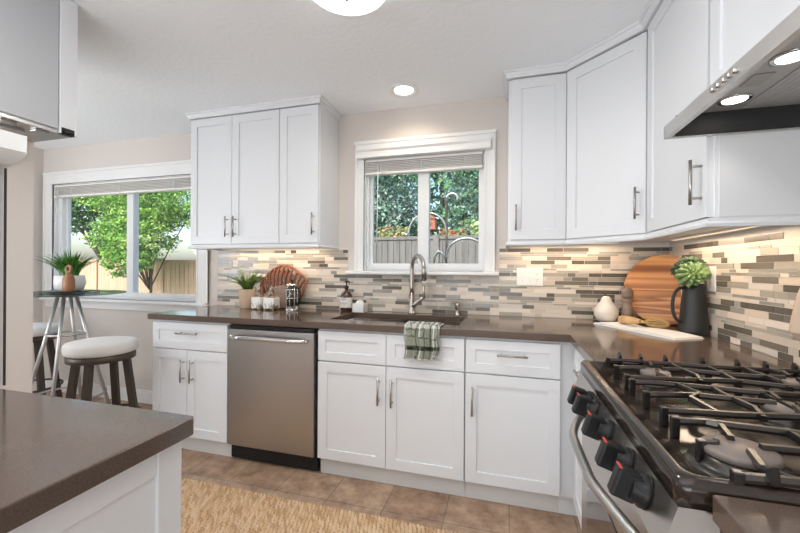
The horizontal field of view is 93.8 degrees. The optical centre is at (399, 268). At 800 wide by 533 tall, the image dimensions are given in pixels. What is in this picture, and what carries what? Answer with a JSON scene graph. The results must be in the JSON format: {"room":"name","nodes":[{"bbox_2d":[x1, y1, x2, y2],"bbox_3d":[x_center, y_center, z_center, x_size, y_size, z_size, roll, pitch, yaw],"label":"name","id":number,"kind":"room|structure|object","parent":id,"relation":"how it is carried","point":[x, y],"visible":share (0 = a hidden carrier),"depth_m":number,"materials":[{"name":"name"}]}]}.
{"room":"kitchen","nodes":[
{"label":"kitchen","id":0,"kind":"room"},
{"bbox_2d":[0,142,33,392],"bbox_3d":[-2.025,0.020,1.766,0.637,2.397,0.120,0,0,16],"label":"wall partition","id":1,"kind":"structure","parent":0,"point":[20,176],"depth_m":1.69,"materials":[{"name":"beige paint"}]},
{"bbox_2d":[0,0,77,142],"bbox_3d":[-1.880,-0.870,1.462,0.773,0.611,0.632,0,0,16],"label":"upper cabinet","id":2,"kind":"object","parent":1,"relation":"attached to","point":[39,38],"visible":0.96,"depth_m":1.54,"materials":[{"name":"grey wood"}]},
{"bbox_2d":[33,147,43,378],"bbox_3d":[-4.302,0.006,1.380,0.100,2.397,4.950,0,0,16],"label":"wall","id":3,"kind":"structure","parent":0,"point":[38,153],"depth_m":3.70,"materials":[{"name":"beige paint"}]},
{"bbox_2d":[32,381,36,390],"bbox_3d":[-4.256,1.155,1.356,0.014,0.100,4.934,0,0,16],"label":"baseboard","id":4,"kind":"structure","parent":3,"relation":"attached to","point":[34,387],"depth_m":3.67,"materials":[{"name":"white"}]},
{"bbox_2d":[34,390,581,532],"bbox_3d":[-1.655,1.261,0.634,5.615,0.080,5.170,0,0,16],"label":"floor","id":5,"kind":"structure","parent":0,"point":[454,513],"depth_m":2.00,"materials":[{"name":"tile"}]},
{"bbox_2d":[0,129,26,385],"bbox_3d":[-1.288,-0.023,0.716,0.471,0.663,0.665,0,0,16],"label":"refrigerator","id":6,"kind":"object","parent":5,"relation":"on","point":[13,146],"visible":1,"depth_m":0.98,"materials":[{"name":"white"}]},
{"bbox_2d":[32,322,63,396],"bbox_3d":[-3.068,0.841,3.080,0.450,0.743,0.450,0,0,-24],"label":"bar stool","id":7,"kind":"object","parent":5,"relation":"on","point":[39,329],"visible":0.33,"depth_m":3.03,"materials":[{"name":"brown wood"}]},
{"bbox_2d":[33,322,58,336],"bbox_3d":[-3.066,0.508,3.080,0.398,0.078,0.398,0,0,-24],"label":"cushion","id":8,"kind":"object","parent":7,"relation":"on","point":[39,329],"depth_m":3.03,"materials":[{"name":"white fabric"}]},
{"bbox_2d":[32,293,110,403],"bbox_3d":[-2.485,0.698,2.790,0.720,1.035,0.720,0,0,16],"label":"bar table","id":9,"kind":"object","parent":5,"relation":"on","point":[70,296],"visible":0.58,"depth_m":2.75,"materials":[{"name":"silver metal"}]},
{"bbox_2d":[38,289,96,292],"bbox_3d":[-2.502,0.175,2.827,0.340,0.012,0.340,0,0,16],"label":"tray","id":10,"kind":"object","parent":9,"relation":"on","point":[83,290],"visible":0.8,"depth_m":2.79,"materials":[{"name":"grey metal"}]},
{"bbox_2d":[62,265,74,291],"bbox_3d":[-2.380,0.072,2.688,0.072,0.194,0.072,0,0,37],"label":"vase","id":11,"kind":"object","parent":10,"relation":"on","point":[68,281],"visible":1,"depth_m":2.67,"materials":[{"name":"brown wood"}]},
{"bbox_2d":[35,248,107,291],"bbox_3d":[-2.503,0.002,2.861,0.412,0.344,0.481,0,0,42],"label":"potted grass","id":12,"kind":"object","parent":10,"relation":"on","point":[80,280],"depth_m":2.81,"materials":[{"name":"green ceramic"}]},
{"bbox_2d":[53,275,85,291],"bbox_3d":[-2.516,0.114,2.851,0.190,0.120,0.190,0,0,16],"label":"pot","id":13,"kind":"object","parent":12,"relation":"on","point":[80,280],"depth_m":2.81,"materials":[{"name":"white ceramic"}]},
{"bbox_2d":[8,441,181,532],"bbox_3d":[-1.106,0.787,0.343,0.994,0.874,1.210,0,0,16],"label":"base cabinet","id":14,"kind":"object","parent":5,"relation":"on","point":[145,497],"visible":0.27,"depth_m":0.69,"materials":[{"name":"white wood"}]},
{"bbox_2d":[0,389,193,532],"bbox_3d":[-1.103,0.329,0.341,1.036,0.038,1.246,0,0,16],"label":"countertop","id":15,"kind":"structure","parent":14,"relation":"on","point":[54,450],"depth_m":0.67,"materials":[{"name":"stone"}]},
{"bbox_2d":[61,336,141,408],"bbox_3d":[-1.977,0.847,2.478,0.450,0.743,0.450,0,0,32],"label":"bar stool","id":16,"kind":"object","parent":5,"relation":"on","point":[88,352],"visible":0.64,"depth_m":2.42,"materials":[{"name":"white"}]},
{"bbox_2d":[61,336,138,358],"bbox_3d":[-1.974,0.515,2.478,0.398,0.078,0.398,0,0,32],"label":"cushion","id":17,"kind":"object","parent":16,"relation":"on","point":[105,347],"depth_m":2.37,"materials":[{"name":"white fabric"}]},
{"bbox_2d":[152,319,231,456],"bbox_3d":[-1.314,0.787,2.745,0.610,0.872,0.659,0,0,16],"label":"base cabinet","id":18,"kind":"object","parent":5,"relation":"on","point":[190,359],"visible":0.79,"depth_m":2.45,"materials":[{"name":"white wood"}]},
{"bbox_2d":[228,324,318,470],"bbox_3d":[-0.724,0.787,2.547,0.616,0.856,0.661,0,0,16],"label":"dishwasher","id":19,"kind":"object","parent":5,"relation":"on","point":[273,370],"visible":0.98,"depth_m":2.28,"materials":[{"name":"grey metal"}]},
{"bbox_2d":[181,477,456,532],"bbox_3d":[-0.642,1.215,1.607,2.039,0.021,0.749,0,0,16],"label":"woven rug","id":20,"kind":"object","parent":5,"relation":"on","point":[206,507],"visible":0.59,"depth_m":1.83,"materials":[{"name":"wicker"}]},
{"bbox_2d":[317,317,464,496],"bbox_3d":[0.005,0.795,2.369,0.860,0.872,0.659,0,0,16],"label":"base cabinet","id":21,"kind":"object","parent":5,"relation":"on","point":[384,416],"visible":0.95,"depth_m":2.08,"materials":[{"name":"white wood"}]},
{"bbox_2d":[148,305,799,368],"bbox_3d":[-0.123,0.335,2.127,3.282,0.038,1.204,0,0,16],"label":"countertop","id":22,"kind":"structure","parent":21,"relation":"on","point":[596,342],"depth_m":2.02,"materials":[{"name":"stone"}]},
{"bbox_2d":[221,270,268,307],"bbox_3d":[-1.191,0.153,2.957,0.352,0.314,0.350,0,0,2],"label":"potted plant","id":23,"kind":"object","parent":22,"relation":"on","point":[245,294],"visible":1,"depth_m":2.89,"materials":[{"name":"green plant"}]},
{"bbox_2d":[251,286,264,309],"bbox_3d":[-1.071,0.223,2.840,0.080,0.174,0.080,0,0,16],"label":"jar","id":24,"kind":"object","parent":22,"relation":"on","point":[257,300],"visible":0.85,"depth_m":2.81,"materials":[{"name":"white ceramic"}]},
{"bbox_2d":[263,286,279,309],"bbox_3d":[-0.963,0.221,2.804,0.092,0.180,0.080,0,0,16],"label":"jar","id":25,"kind":"object","parent":22,"relation":"on","point":[272,302],"visible":1,"depth_m":2.77,"materials":[{"name":"white ceramic"}]},
{"bbox_2d":[260,265,307,307],"bbox_3d":[-0.920,0.138,2.915,0.433,0.335,0.102,0,0,16],"label":"basket","id":26,"kind":"object","parent":22,"relation":"on","point":[280,290],"visible":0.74,"depth_m":2.91,"materials":[{"name":"brown wicker"}]},
{"bbox_2d":[285,279,300,310],"bbox_3d":[-0.791,0.197,2.791,0.139,0.231,0.104,0,0,16],"label":"press","id":27,"kind":"object","parent":22,"relation":"on","point":[292,301],"visible":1,"depth_m":2.76,"materials":[{"name":"silver glass"}]},
{"bbox_2d":[340,281,351,311],"bbox_3d":[-0.392,0.203,2.735,0.088,0.224,0.088,0,0,16],"label":"soap bottle","id":28,"kind":"object","parent":22,"relation":"on","point":[346,296],"visible":0.99,"depth_m":2.70,"materials":[{"name":"brown glass"}]},
{"bbox_2d":[352,303,367,312],"bbox_3d":[-0.289,0.284,2.700,0.092,0.062,0.080,0,0,16],"label":"sponge holder","id":29,"kind":"object","parent":22,"relation":"on","point":[360,308],"visible":0.9,"depth_m":2.66,"materials":[{"name":"white ceramic"}]},
{"bbox_2d":[347,317,460,324],"bbox_3d":[-0.003,0.443,2.389,0.808,0.176,0.388,0,0,16],"label":"sink","id":30,"kind":"object","parent":22,"relation":"in","point":[359,319],"visible":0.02,"depth_m":2.60,"materials":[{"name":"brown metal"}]},
{"bbox_2d":[408,254,426,313],"bbox_3d":[0.135,0.110,2.551,0.086,0.416,0.239,0,0,-26],"label":"faucet","id":31,"kind":"object","parent":22,"relation":"on","point":[412,304],"visible":1,"depth_m":2.60,"materials":[{"name":"silver metal"}]},
{"bbox_2d":[403,321,443,360],"bbox_3d":[0.135,0.397,2.075,0.197,0.190,0.180,0,0,16],"label":"dish towel","id":32,"kind":"object","parent":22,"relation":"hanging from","point":[421,339],"visible":1,"depth_m":2.00,"materials":[{"name":"fabric"}]},
{"bbox_2d":[448,302,459,315],"bbox_3d":[0.368,0.275,2.518,0.085,0.089,0.040,0,0,-28],"label":"soap dispenser","id":33,"kind":"object","parent":22,"relation":"on","point":[457,304],"visible":1,"depth_m":2.52,"materials":[{"name":"silver metal"}]},
{"bbox_2d":[594,290,618,321],"bbox_3d":[1.242,0.228,2.254,0.132,0.192,0.132,0,0,16],"label":"pear","id":34,"kind":"object","parent":22,"relation":"on","point":[605,311],"visible":0.92,"depth_m":2.21,"materials":[{"name":"white ceramic"}]},
{"bbox_2d":[621,287,633,316],"bbox_3d":[1.345,0.219,2.214,0.068,0.213,0.068,0,0,16],"label":"pepper mill","id":35,"kind":"object","parent":22,"relation":"on","point":[626,293],"visible":0.85,"depth_m":2.19,"materials":[{"name":"brown wood"}]},
{"bbox_2d":[593,322,703,339],"bbox_3d":[1.263,0.317,1.951,0.167,0.015,0.510,0,0,-13],"label":"serving board","id":36,"kind":"object","parent":22,"relation":"on","point":[658,332],"visible":0.96,"depth_m":1.86,"materials":[{"name":"white stone"}]},
{"bbox_2d":[618,316,670,327],"bbox_3d":[1.298,0.285,1.995,0.046,0.043,0.248,0,0,-37],"label":"whisk","id":37,"kind":"object","parent":36,"relation":"on","point":[622,319],"visible":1,"depth_m":2.00,"materials":[{"name":"brown wood"}]},
{"bbox_2d":[624,254,680,324],"bbox_3d":[1.528,0.123,2.160,0.410,0.406,0.081,0,0,40],"label":"cutting board","id":38,"kind":"object","parent":22,"relation":"on","point":[651,282],"visible":0.51,"depth_m":2.18,"materials":[{"name":"brown wood"}]},
{"bbox_2d":[671,284,709,336],"bbox_3d":[1.429,0.201,1.844,0.156,0.250,0.127,0,0,35],"label":"pitcher","id":39,"kind":"object","parent":22,"relation":"on","point":[693,319],"visible":0.85,"depth_m":1.80,"materials":[{"name":"black ceramic"}]},
{"bbox_2d":[670,256,711,287],"bbox_3d":[1.420,0.038,1.825,0.159,0.202,0.163,0,0,16],"label":"succulent","id":40,"kind":"object","parent":39,"relation":"in","point":[690,271],"visible":1,"depth_m":1.79,"materials":[{"name":"green plant"}]},
{"bbox_2d":[789,289,799,368],"bbox_3d":[1.263,0.189,1.161,0.080,0.272,0.076,0,0,16],"label":"vessel","id":41,"kind":"object","parent":22,"relation":"on","point":[794,325],"visible":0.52,"depth_m":1.17,"materials":[{"name":"beige ceramic"}]},
{"bbox_2d":[465,337,576,515],"bbox_3d":[0.708,0.799,2.169,0.598,0.872,0.659,0,0,16],"label":"base cabinet","id":42,"kind":"object","parent":5,"relation":"on","point":[519,416],"visible":0.94,"depth_m":1.90,"materials":[{"name":"white wood"}]},
{"bbox_2d":[573,349,584,529],"bbox_3d":[1.052,0.801,1.488,0.659,0.872,0.605,0,0,16],"label":"base cabinet","id":43,"kind":"object","parent":5,"relation":"on","point":[578,358],"visible":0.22,"depth_m":1.71,"materials":[{"name":"white wood"}]},
{"bbox_2d":[567,352,799,532],"bbox_3d":[0.803,0.742,0.830,0.761,0.928,0.762,0,0,16],"label":"gas range","id":44,"kind":"object","parent":5,"relation":"on","point":[660,439],"visible":1,"depth_m":0.76,"materials":[{"name":"grey metal"}]},
{"bbox_3d":[0.686,0.799,0.136,0.622,0.872,0.595,0,0,16],"label":"base cabinet","id":45,"kind":"object","parent":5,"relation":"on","visible":0},
{"bbox_2d":[712,495,799,532],"bbox_3d":[0.674,0.340,0.138,0.660,0.038,0.630,0,0,16],"label":"countertop","id":46,"kind":"structure","parent":45,"relation":"on","point":[730,514],"depth_m":0.49,"materials":[{"name":"stone"}]},
{"bbox_2d":[34,0,648,149],"bbox_3d":[-1.639,-1.226,0.634,5.615,0.100,5.170,0,0,16],"label":"ceiling","id":47,"kind":"structure","parent":0,"point":[143,65],"depth_m":2.02,"materials":[{"name":"white paint"}]},
{"bbox_2d":[314,0,384,15],"bbox_3d":[-0.209,-1.108,1.468,0.344,0.117,0.344,0,0,16],"label":"ceiling lamp","id":48,"kind":"object","parent":47,"relation":"attached to","point":[343,7],"visible":1,"depth_m":1.53,"materials":[{"name":"white"}]},
{"bbox_2d":[389,83,418,97],"bbox_3d":[0.026,-1.161,2.449,0.200,0.009,0.200,0,0,16],"label":"recessed light","id":49,"kind":"object","parent":47,"relation":"in","point":[402,90],"visible":1,"depth_m":2.44,"materials":[{"name":"white"}]},
{"bbox_2d":[43,97,669,390],"bbox_3d":[-0.955,0.027,3.062,5.615,2.397,0.120,0,0,16],"label":"wall","id":50,"kind":"structure","parent":0,"point":[488,113],"depth_m":2.86,"materials":[{"name":"beige paint"}]},
{"bbox_2d":[45,380,152,403],"bbox_3d":[-2.555,1.158,3.446,2.140,0.115,0.014,0,0,16],"label":"baseboard","id":51,"kind":"structure","parent":50,"relation":"attached to","point":[143,396],"depth_m":3.44,"materials":[{"name":"white wood"}]},
{"bbox_2d":[39,160,208,311],"bbox_3d":[-2.574,-0.278,3.493,2.004,1.323,0.170,0,0,16],"label":"window","id":52,"kind":"structure","parent":50,"relation":"in","point":[139,301],"depth_m":3.49,"materials":[{"name":"white wood"}]},
{"bbox_2d":[52,175,190,268],"bbox_3d":[-2.580,-0.396,3.467,1.732,0.822,0.062,0,0,16],"label":"window blind","id":53,"kind":"object","parent":52,"relation":"attached to","point":[179,183],"visible":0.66,"depth_m":3.45,"materials":[{"name":"white plastic"}]},
{"bbox_2d":[190,109,280,244],"bbox_3d":[-1.190,-0.653,2.884,0.776,0.958,0.350,0,0,16],"label":"upper cabinet","id":54,"kind":"object","parent":50,"relation":"attached to","point":[235,159],"visible":0.87,"depth_m":2.74,"materials":[{"name":"white wood"}]},
{"bbox_2d":[184,95,341,120],"bbox_3d":[-1.038,-1.152,2.844,1.149,0.040,0.345,0,0,16],"label":"trim","id":55,"kind":"structure","parent":54,"relation":"attached to","point":[318,99],"depth_m":2.68,"materials":[{"name":"white wood"}]},
{"bbox_2d":[187,243,338,250],"bbox_3d":[-1.042,-0.159,2.853,1.109,0.028,0.325,0,0,16],"label":"trim","id":56,"kind":"structure","parent":54,"relation":"attached to","point":[311,245],"depth_m":2.69,"materials":[{"name":"white wood"}]},
{"bbox_2d":[279,104,338,245],"bbox_3d":[-0.667,-0.650,2.734,0.309,0.958,0.350,0,0,16],"label":"upper cabinet","id":57,"kind":"object","parent":50,"relation":"attached to","point":[309,135],"visible":0.94,"depth_m":2.62,"materials":[{"name":"white wood"}]},
{"bbox_2d":[345,129,498,275],"bbox_3d":[0.150,-0.448,2.714,1.108,0.988,0.175,0,0,16],"label":"window","id":58,"kind":"structure","parent":50,"relation":"in","point":[364,263],"depth_m":2.71,"materials":[{"name":"white wood"}]},
{"bbox_2d":[356,136,490,244],"bbox_3d":[0.152,-0.524,2.665,0.962,0.712,0.106,0,0,16],"label":"window blind","id":59,"kind":"object","parent":58,"relation":"attached to","point":[469,160],"visible":1,"depth_m":2.65,"materials":[{"name":"white plastic"}]},
{"bbox_2d":[217,245,668,321],"bbox_3d":[0.043,0.083,2.712,3.293,0.469,0.007,0,0,16],"label":"backsplash","id":60,"kind":"structure","parent":50,"relation":"attached to","point":[575,278],"depth_m":2.57,"materials":[{"name":"tile"}]},
{"bbox_2d":[517,268,542,285],"bbox_3d":[0.856,0.056,2.470,0.165,0.118,0.012,0,0,16],"label":"wall outlet","id":61,"kind":"object","parent":50,"relation":"attached to","point":[525,276],"visible":1,"depth_m":2.47,"materials":[{"name":"white plastic"}]},
{"bbox_2d":[508,73,566,240],"bbox_3d":[0.835,-0.641,2.306,0.322,0.958,0.350,0,0,16],"label":"upper cabinet","id":62,"kind":"object","parent":50,"relation":"attached to","point":[537,108],"visible":0.86,"depth_m":2.18,"materials":[{"name":"white wood"}]},
{"bbox_2d":[566,31,723,242],"bbox_3d":[1.248,-0.638,2.045,0.623,0.958,0.626,0,0,16],"label":"upper cabinet","id":63,"kind":"object","parent":50,"relation":"attached to","point":[606,176],"visible":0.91,"depth_m":1.92,"materials":[{"name":"white wood"}]},
{"bbox_2d":[591,242,619,243],"bbox_3d":[1.029,-0.155,2.330,0.600,0.010,0.024,0,0,16],"label":"strip light","id":64,"kind":"object","parent":63,"relation":"attached to","point":[608,242],"visible":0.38,"depth_m":2.25,"materials":[{"name":"white plastic"}]},
{"bbox_2d":[506,216,799,247],"bbox_3d":[0.957,-0.147,1.794,0.357,0.028,1.535,0,0,-19],"label":"trim","id":65,"kind":"structure","parent":63,"relation":"attached to","point":[775,220],"depth_m":1.33,"materials":[{"name":"white wood"}]},
{"bbox_2d":[670,225,799,365],"bbox_3d":[1.002,0.039,-0.132,0.100,2.397,4.950,0,0,16],"label":"wall","id":66,"kind":"structure","parent":0,"point":[770,227],"depth_m":1.62,"materials":[{"name":"beige paint"}]},
{"bbox_2d":[503,0,663,101],"bbox_3d":[0.923,-1.140,1.502,0.518,0.040,2.081,0,0,-5],"label":"trim","id":67,"kind":"structure","parent":66,"relation":"attached to","point":[652,7],"depth_m":1.99,"materials":[{"name":"white wood"}]},
{"bbox_2d":[707,266,715,291],"bbox_3d":[1.484,0.050,1.784,0.008,0.118,0.075,0,0,16],"label":"wall outlet","id":68,"kind":"object","parent":66,"relation":"attached to","point":[711,285],"visible":0.88,"depth_m":1.77,"materials":[{"name":"white plastic"}]},
{"bbox_2d":[647,0,799,233],"bbox_3d":[1.209,-0.638,1.437,0.365,0.960,0.578,0,0,16],"label":"upper cabinet","id":69,"kind":"object","parent":66,"relation":"attached to","point":[693,179],"visible":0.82,"depth_m":1.30,"materials":[{"name":"white wood"}]},
{"bbox_2d":[671,226,759,240],"bbox_3d":[1.340,-0.152,1.597,0.024,0.010,0.800,0,0,16],"label":"strip light","id":70,"kind":"object","parent":69,"relation":"attached to","point":[745,227],"visible":0.56,"depth_m":1.57,"materials":[{"name":"white plastic"}]},
{"bbox_2d":[669,225,799,364],"bbox_3d":[1.272,-0.046,1.009,0.007,0.741,2.591,0,0,16],"label":"backsplash","id":71,"kind":"structure","parent":66,"relation":"attached to","point":[751,306],"depth_m":1.48,"materials":[{"name":"tile"}]},
{"bbox_2d":[710,0,799,84],"bbox_3d":[1.024,-0.829,0.784,0.365,0.580,0.780,0,0,16],"label":"upper cabinet","id":72,"kind":"object","parent":66,"relation":"attached to","point":[736,26],"visible":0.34,"depth_m":1.06,"materials":[{"name":"white wood"}]},
{"bbox_2d":[664,5,799,139],"bbox_3d":[0.972,-0.475,0.803,0.452,0.106,0.762,0,0,16],"label":"range hood","id":73,"kind":"object","parent":72,"relation":"attached to","point":[760,92],"visible":1,"depth_m":1.04,"materials":[{"name":"silver metal"}]},
{"label":"outside","id":74,"kind":"structure","parent":0,"visible":0},
{"bbox_3d":[0.593,1.535,26.014,65.000,0.100,44.880,0,0,16],"label":"ground","id":75,"kind":"structure","parent":74,"visible":0},
{"bbox_2d":[71,192,183,258],"bbox_3d":[-10.334,-1.096,12.539,6.663,5.035,3.485,0,0,19],"label":"tree","id":76,"kind":"object","parent":75,"relation":"on","point":[77,213],"visible":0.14,"depth_m":12.64,"materials":[{"name":"green plant"}]},
{"bbox_2d":[71,190,190,292],"bbox_3d":[-6.076,-0.581,8.534,4.482,4.052,2.215,0,0,12],"label":"tree","id":77,"kind":"object","parent":75,"relation":"on","point":[147,204],"visible":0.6,"depth_m":8.07,"materials":[{"name":"green plant"}]},
{"bbox_2d":[79,259,195,293],"bbox_3d":[-9.173,0.590,10.232,15.954,1.667,0.105,0,0,18],"label":"fence","id":78,"kind":"object","parent":75,"relation":"on","point":[174,276],"visible":0.05,"depth_m":9.14,"materials":[{"name":"brown wood"}]},
{"bbox_2d":[378,225,408,236],"bbox_3d":[-0.111,0.344,6.812,0.619,2.275,0.334,0,0,16],"label":"flowering shrub","id":79,"kind":"object","parent":75,"relation":"on","point":[401,233],"visible":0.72,"depth_m":6.74,"materials":[{"name":"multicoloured plant"}]},
{"bbox_2d":[374,172,435,236],"bbox_3d":[-0.720,-0.948,8.721,3.109,4.854,2.410,0,0,26],"label":"tree","id":80,"kind":"object","parent":75,"relation":"on","point":[393,215],"visible":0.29,"depth_m":8.15,"materials":[{"name":"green plant"}]},
{"bbox_2d":[374,235,477,263],"bbox_3d":[1.593,0.488,5.499,6.848,2.005,0.095,0,0,18],"label":"fence","id":81,"kind":"object","parent":75,"relation":"on","point":[387,249],"visible":0.08,"depth_m":5.84,"materials":[{"name":"white wood"}]},
{"bbox_2d":[380,171,472,235],"bbox_3d":[1.660,-2.321,12.312,11.382,7.628,5.613,0,0,16],"label":"tree","id":82,"kind":"object","parent":75,"relation":"on","point":[436,180],"visible":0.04,"depth_m":11.40,"materials":[{"name":"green plant"}]},
{"bbox_2d":[404,192,477,263],"bbox_3d":[0.446,0.353,3.848,0.858,2.261,0.030,0,0,16],"label":"hook","id":83,"kind":"object","parent":75,"relation":"on","point":[445,255],"visible":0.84,"depth_m":3.83,"materials":[{"name":"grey metal"}]},
{"bbox_2d":[430,215,437,235],"bbox_3d":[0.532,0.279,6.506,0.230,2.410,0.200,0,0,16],"label":"birdhouse","id":84,"kind":"object","parent":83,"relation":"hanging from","point":[433,221],"visible":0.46,"depth_m":6.42,"materials":[{"name":"brown wood"}]},
{"bbox_2d":[438,228,466,235],"bbox_3d":[0.890,0.393,6.378,0.492,2.189,0.259,0,0,16],"label":"flowering shrub","id":85,"kind":"object","parent":75,"relation":"on","point":[452,232],"visible":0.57,"depth_m":6.31,"materials":[{"name":"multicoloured plant"}]},
{"bbox_2d":[431,169,478,263],"bbox_3d":[2.235,-0.905,8.432,2.863,4.805,2.684,0,0,-9],"label":"tree","id":86,"kind":"object","parent":75,"relation":"on","point":[465,220],"visible":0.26,"depth_m":8.52,"materials":[{"name":"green plant"}]},
{"bbox_2d":[470,219,478,234],"bbox_3d":[1.510,0.322,6.298,0.665,2.339,0.348,0,0,16],"label":"flowering shrub","id":87,"kind":"object","parent":75,"relation":"on","point":[475,225],"visible":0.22,"depth_m":6.30,"materials":[{"name":"green plant"}]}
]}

